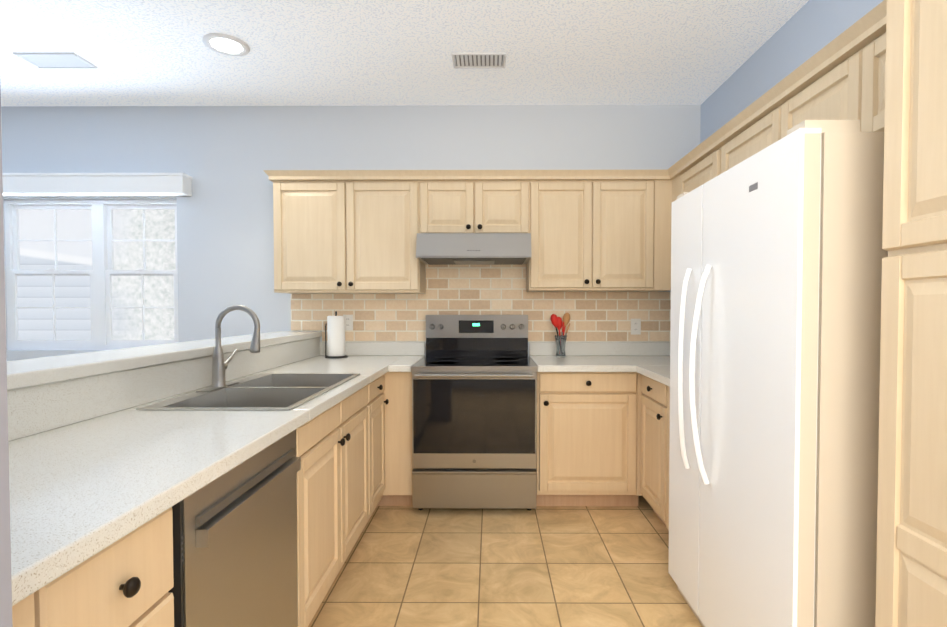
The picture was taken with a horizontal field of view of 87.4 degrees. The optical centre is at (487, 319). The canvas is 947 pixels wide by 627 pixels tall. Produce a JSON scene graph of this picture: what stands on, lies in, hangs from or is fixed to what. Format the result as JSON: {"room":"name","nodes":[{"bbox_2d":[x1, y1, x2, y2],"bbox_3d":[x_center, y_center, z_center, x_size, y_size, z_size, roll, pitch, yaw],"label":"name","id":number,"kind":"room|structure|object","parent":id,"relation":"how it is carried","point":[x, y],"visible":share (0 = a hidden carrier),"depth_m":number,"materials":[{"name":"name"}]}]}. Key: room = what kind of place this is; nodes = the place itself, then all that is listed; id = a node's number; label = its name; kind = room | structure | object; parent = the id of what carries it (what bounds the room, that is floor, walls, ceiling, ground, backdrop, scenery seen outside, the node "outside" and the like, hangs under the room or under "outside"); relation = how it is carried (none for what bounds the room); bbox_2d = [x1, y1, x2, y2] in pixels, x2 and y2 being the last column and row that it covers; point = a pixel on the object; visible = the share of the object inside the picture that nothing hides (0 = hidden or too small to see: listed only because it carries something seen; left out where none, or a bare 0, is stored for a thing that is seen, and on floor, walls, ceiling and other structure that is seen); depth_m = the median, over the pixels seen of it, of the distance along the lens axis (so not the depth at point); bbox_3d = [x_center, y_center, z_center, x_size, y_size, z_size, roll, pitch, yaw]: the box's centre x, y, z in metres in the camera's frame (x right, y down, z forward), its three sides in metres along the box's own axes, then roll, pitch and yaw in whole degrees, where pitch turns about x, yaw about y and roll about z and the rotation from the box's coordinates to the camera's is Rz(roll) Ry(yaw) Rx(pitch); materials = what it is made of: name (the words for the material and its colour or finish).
{"room":"kitchen","nodes":[
{"label":"kitchen","id":0,"kind":"room"},
{"bbox_2d":[0,90,12,626],"bbox_3d":[-2.540,-0.117,0.380,4.200,2.745,0.160,0,1,0],"label":"door frame","id":1,"kind":"structure","parent":0,"point":[5,585],"depth_m":0.45,"materials":[{"name":"grey paint"}]},
{"bbox_2d":[1,105,700,360],"bbox_3d":[-1.474,-0.194,3.728,6.296,2.745,0.140,0,1,0],"label":"wall","id":2,"kind":"structure","parent":0,"point":[223,157],"depth_m":3.63,"materials":[{"name":"blue paint"}]},
{"bbox_2d":[4,200,178,349],"bbox_3d":[-2.957,-0.334,3.734,1.330,1.125,0.057,0,1,0],"label":"window","id":3,"kind":"structure","parent":2,"relation":"in","point":[102,273],"depth_m":3.73,"materials":[{"name":"white plastic"}]},
{"bbox_2d":[2,173,191,196],"bbox_3d":[-2.960,-0.975,3.589,1.578,0.144,0.114,0,1,0],"label":"window valance","id":4,"kind":"object","parent":2,"relation":"attached to","point":[86,184],"visible":1,"depth_m":3.54,"materials":[{"name":"white paint"}]},
{"bbox_2d":[267,174,425,293],"bbox_3d":[-0.951,-0.572,3.481,0.984,0.771,0.328,0,1,0],"label":"upper cabinet","id":5,"kind":"object","parent":2,"relation":"attached to","point":[346,231],"depth_m":3.32,"materials":[{"name":"brown wood"}]},
{"bbox_2d":[419,174,530,232],"bbox_3d":[-0.089,-0.762,3.472,0.741,0.391,0.328,0,1,0],"label":"upper cabinet","id":6,"kind":"object","parent":2,"relation":"attached to","point":[448,203],"depth_m":3.31,"materials":[{"name":"brown wood"}]},
{"bbox_2d":[416,233,530,264],"bbox_3d":[-0.088,-0.473,3.387,0.735,0.173,0.489,0,1,0],"label":"range hood","id":7,"kind":"object","parent":6,"relation":"attached to","point":[473,248],"visible":1,"depth_m":3.17,"materials":[{"name":"silver metal"}]},
{"bbox_2d":[291,264,670,341],"bbox_3d":[0.038,-0.151,3.646,2.982,0.833,0.009,0,1,0],"label":"tile backsplash","id":8,"kind":"structure","parent":2,"relation":"attached to","point":[501,290],"depth_m":3.64,"materials":[{"name":"tile"}]},
{"bbox_2d":[343,315,352,329],"bbox_3d":[-1.029,0.023,3.644,0.072,0.116,0.008,0,1,0],"label":"electrical outlet","id":9,"kind":"object","parent":8,"relation":"attached to","point":[348,322],"visible":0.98,"depth_m":3.64,"materials":[{"name":"white plastic"}]},
{"bbox_2d":[631,319,640,334],"bbox_3d":[1.087,0.053,3.634,0.072,0.116,0.008,0,1,0],"label":"electrical outlet","id":10,"kind":"object","parent":8,"relation":"attached to","point":[635,326],"visible":1,"depth_m":3.63,"materials":[{"name":"white plastic"}]},
{"bbox_2d":[526,174,658,291],"bbox_3d":[0.699,-0.579,3.472,0.835,0.756,0.328,0,1,0],"label":"upper cabinet","id":11,"kind":"object","parent":2,"relation":"attached to","point":[590,232],"depth_m":3.31,"materials":[{"name":"brown wood"}]},
{"bbox_2d":[0,0,808,105],"bbox_3d":[-1.488,-1.528,0.974,6.296,0.050,5.545,0,1,0],"label":"ceiling","id":12,"kind":"structure","parent":0,"point":[398,52],"depth_m":2.84,"materials":[{"name":"white paint"}]},
{"bbox_2d":[13,52,97,68],"bbox_3d":[-2.576,-1.543,2.958,0.360,0.010,0.180,0,1,0],"label":"ceiling vent","id":13,"kind":"object","parent":12,"relation":"in","point":[56,60],"visible":0.98,"depth_m":2.94,"materials":[{"name":"white"}]},
{"bbox_2d":[203,33,249,55],"bbox_3d":[-1.467,-1.539,2.782,0.236,0.010,0.236,0,1,0],"label":"recessed light","id":14,"kind":"object","parent":12,"relation":"in","point":[226,44],"visible":1,"depth_m":2.77,"materials":[{"name":"white"}]},
{"bbox_2d":[451,52,505,68],"bbox_3d":[-0.051,-1.543,2.954,0.320,0.010,0.180,0,1,0],"label":"ceiling vent","id":15,"kind":"object","parent":12,"relation":"in","point":[463,60],"visible":1,"depth_m":2.94,"materials":[{"name":"white metal"}]},
{"bbox_2d":[308,496,702,626],"bbox_3d":[-1.488,1.266,1.039,6.296,0.050,5.545,0,1,0],"label":"floor","id":16,"kind":"structure","parent":0,"point":[552,566],"depth_m":2.38,"materials":[{"name":"tile"}]},
{"bbox_2d":[12,577,59,626],"bbox_3d":[-0.955,0.815,0.600,0.623,0.872,0.248,0,1,0],"label":"base cabinet","id":17,"kind":"object","parent":16,"relation":"on","point":[41,608],"depth_m":0.72,"materials":[{"name":"brown wood"}]},
{"bbox_2d":[7,337,398,605],"bbox_3d":[-0.929,0.255,2.064,0.660,0.175,3.199,0,1,0],"label":"countertop","id":18,"kind":"structure","parent":17,"relation":"on","point":[98,463],"depth_m":1.30,"materials":[{"name":"white stone"}]},
{"bbox_2d":[196,305,260,391],"bbox_3d":[-1.083,0.115,2.139,0.212,0.356,0.263,0,1,0],"label":"faucet","id":19,"kind":"object","parent":18,"relation":"on","point":[219,366],"visible":1,"depth_m":2.12,"materials":[{"name":"silver metal"}]},
{"bbox_2d":[136,373,359,409],"bbox_3d":[-0.935,0.391,2.143,0.528,0.195,0.904,0,1,0],"label":"sink basin","id":20,"kind":"object","parent":18,"relation":"in","point":[275,391],"visible":0.29,"depth_m":2.12,"materials":[{"name":"silver metal"}]},
{"bbox_2d":[325,311,347,357],"bbox_3d":[-1.068,0.106,3.493,0.156,0.325,0.156,0,1,0],"label":"paper towel holder","id":21,"kind":"object","parent":18,"relation":"on","point":[335,324],"visible":1,"depth_m":3.44,"materials":[{"name":"white paper"}]},
{"bbox_2d":[60,507,173,626],"bbox_3d":[-0.954,0.808,0.879,0.623,0.872,0.309,0,1,0],"label":"base cabinet","id":22,"kind":"object","parent":16,"relation":"on","point":[127,583],"depth_m":0.88,"materials":[{"name":"brown wood"}]},
{"bbox_2d":[168,430,300,626],"bbox_3d":[-0.921,0.798,1.345,0.628,0.872,0.615,0,1,0],"label":"dishwasher","id":23,"kind":"object","parent":16,"relation":"on","point":[235,547],"visible":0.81,"depth_m":1.28,"materials":[{"name":"grey metal"}]},
{"bbox_2d":[296,432,371,626],"bbox_3d":[-0.947,0.915,2.154,0.623,0.599,0.982,0,1,0],"label":"base cabinet","id":24,"kind":"object","parent":16,"relation":"on","point":[354,451],"depth_m":1.97,"materials":[{"name":"brown wood"}]},
{"bbox_2d":[296,372,387,513],"bbox_3d":[-0.944,0.763,2.813,0.623,0.872,0.469,0,1,0],"label":"base cabinet","id":25,"kind":"object","parent":16,"relation":"on","point":[365,410],"depth_m":2.73,"materials":[{"name":"brown wood"}]},
{"bbox_2d":[388,372,412,505],"bbox_3d":[-0.557,0.751,3.374,0.185,0.872,0.600,0,1,0],"label":"base cabinet","id":26,"kind":"object","parent":16,"relation":"on","point":[400,468],"depth_m":3.07,"materials":[{"name":"brown wood"}]},
{"bbox_2d":[391,342,424,371],"bbox_3d":[-0.528,0.242,3.337,0.128,0.140,0.649,0,1,0],"label":"countertop","id":27,"kind":"structure","parent":26,"relation":"on","point":[405,354],"depth_m":3.64,"materials":[{"name":"white stone"}]},
{"bbox_2d":[411,315,537,510],"bbox_3d":[-0.080,0.582,3.286,0.764,1.215,0.706,0,1,0],"label":"range","id":28,"kind":"object","parent":16,"relation":"on","point":[474,411],"visible":1,"depth_m":2.99,"materials":[{"name":"silver metal"}]},
{"bbox_2d":[536,372,642,505],"bbox_3d":[0.635,0.751,3.348,0.654,0.873,0.637,0,1,0],"label":"base cabinet","id":29,"kind":"object","parent":16,"relation":"on","point":[588,450],"visible":0.98,"depth_m":3.06,"materials":[{"name":"brown wood"}]},
{"bbox_2d":[529,342,630,371],"bbox_3d":[0.592,0.242,3.331,0.572,0.140,0.649,0,1,0],"label":"countertop","id":30,"kind":"structure","parent":29,"relation":"on","point":[580,356],"depth_m":3.50,"materials":[{"name":"white stone"}]},
{"bbox_2d":[550,313,569,357],"bbox_3d":[0.514,0.110,3.495,0.144,0.316,0.090,0,1,0],"label":"jar","id":31,"kind":"object","parent":30,"relation":"on","point":[556,322],"visible":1,"depth_m":3.47,"materials":[{"name":"clear glass"}]},
{"bbox_2d":[640,374,669,530],"bbox_3d":[1.228,0.767,2.670,0.637,0.873,0.808,0,1,0],"label":"base cabinet","id":32,"kind":"object","parent":16,"relation":"on","point":[655,441],"visible":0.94,"depth_m":2.77,"materials":[{"name":"brown wood"}]},
{"bbox_2d":[619,342,669,386],"bbox_3d":[1.212,0.251,2.953,0.672,0.140,1.398,0,1,0],"label":"countertop","id":33,"kind":"structure","parent":32,"relation":"on","point":[651,360],"depth_m":3.36,"materials":[{"name":"white stone"}]},
{"bbox_2d":[668,120,887,626],"bbox_3d":[1.129,0.344,1.768,0.758,1.760,0.916,0,1,0],"label":"refrigerator","id":34,"kind":"object","parent":16,"relation":"on","point":[778,253],"visible":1,"depth_m":1.38,"materials":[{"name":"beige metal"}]},
{"bbox_2d":[875,0,946,626],"bbox_3d":[1.218,0.174,0.874,0.637,2.142,0.615,0,1,0],"label":"pantry cabinet","id":35,"kind":"object","parent":16,"relation":"on","point":[911,576],"visible":1,"depth_m":1.08,"materials":[{"name":"brown wood"}]},
{"bbox_2d":[700,0,883,143],"bbox_3d":[1.599,-0.129,0.930,0.120,2.745,5.425,0,1,0],"label":"wall","id":36,"kind":"structure","parent":0,"point":[807,31],"depth_m":2.61,"materials":[{"name":"blue paint"}]},
{"bbox_2d":[669,140,714,201],"bbox_3d":[1.384,-0.567,2.961,0.328,0.757,0.702,0,1,0],"label":"upper cabinet","id":37,"kind":"object","parent":36,"relation":"attached to","point":[693,173],"depth_m":2.91,"materials":[{"name":"brown wood"}]},
{"bbox_2d":[715,100,766,176],"bbox_3d":[1.380,-0.760,2.303,0.328,0.342,0.605,0,1,0],"label":"upper cabinet","id":38,"kind":"object","parent":36,"relation":"attached to","point":[745,139],"depth_m":2.36,"materials":[{"name":"brown wood"}]},
{"bbox_2d":[767,48,838,146],"bbox_3d":[1.378,-0.749,1.836,0.328,0.342,0.567,0,1,0],"label":"upper cabinet","id":39,"kind":"object","parent":36,"relation":"attached to","point":[814,95],"depth_m":1.88,"materials":[{"name":"brown wood"}]},
{"bbox_2d":[839,12,886,131],"bbox_3d":[1.376,-0.739,1.418,0.328,0.342,0.502,0,1,0],"label":"upper cabinet","id":40,"kind":"object","parent":36,"relation":"attached to","point":[841,76],"depth_m":1.59,"materials":[{"name":"brown wood"}]},
{"bbox_3d":[-1.327,0.692,2.075,0.128,1.050,3.201,0,1,0],"label":"wall","id":41,"kind":"structure","parent":0,"visible":0},
{"bbox_2d":[7,331,321,389],"bbox_3d":[-1.391,0.145,2.063,0.320,0.041,3.201,0,1,0],"label":"raised bar ledge","id":42,"kind":"structure","parent":41,"relation":"on","point":[32,372],"depth_m":1.75,"materials":[{"name":"white stone"}]},
{"label":"outside","id":43,"kind":"structure","parent":0,"visible":0},
{"bbox_2d":[17,210,175,339],"bbox_3d":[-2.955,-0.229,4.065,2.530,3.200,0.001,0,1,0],"label":"window glass","id":44,"kind":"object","parent":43,"point":[166,283],"depth_m":4.06,"materials":[{"name":"glass"}]}
]}

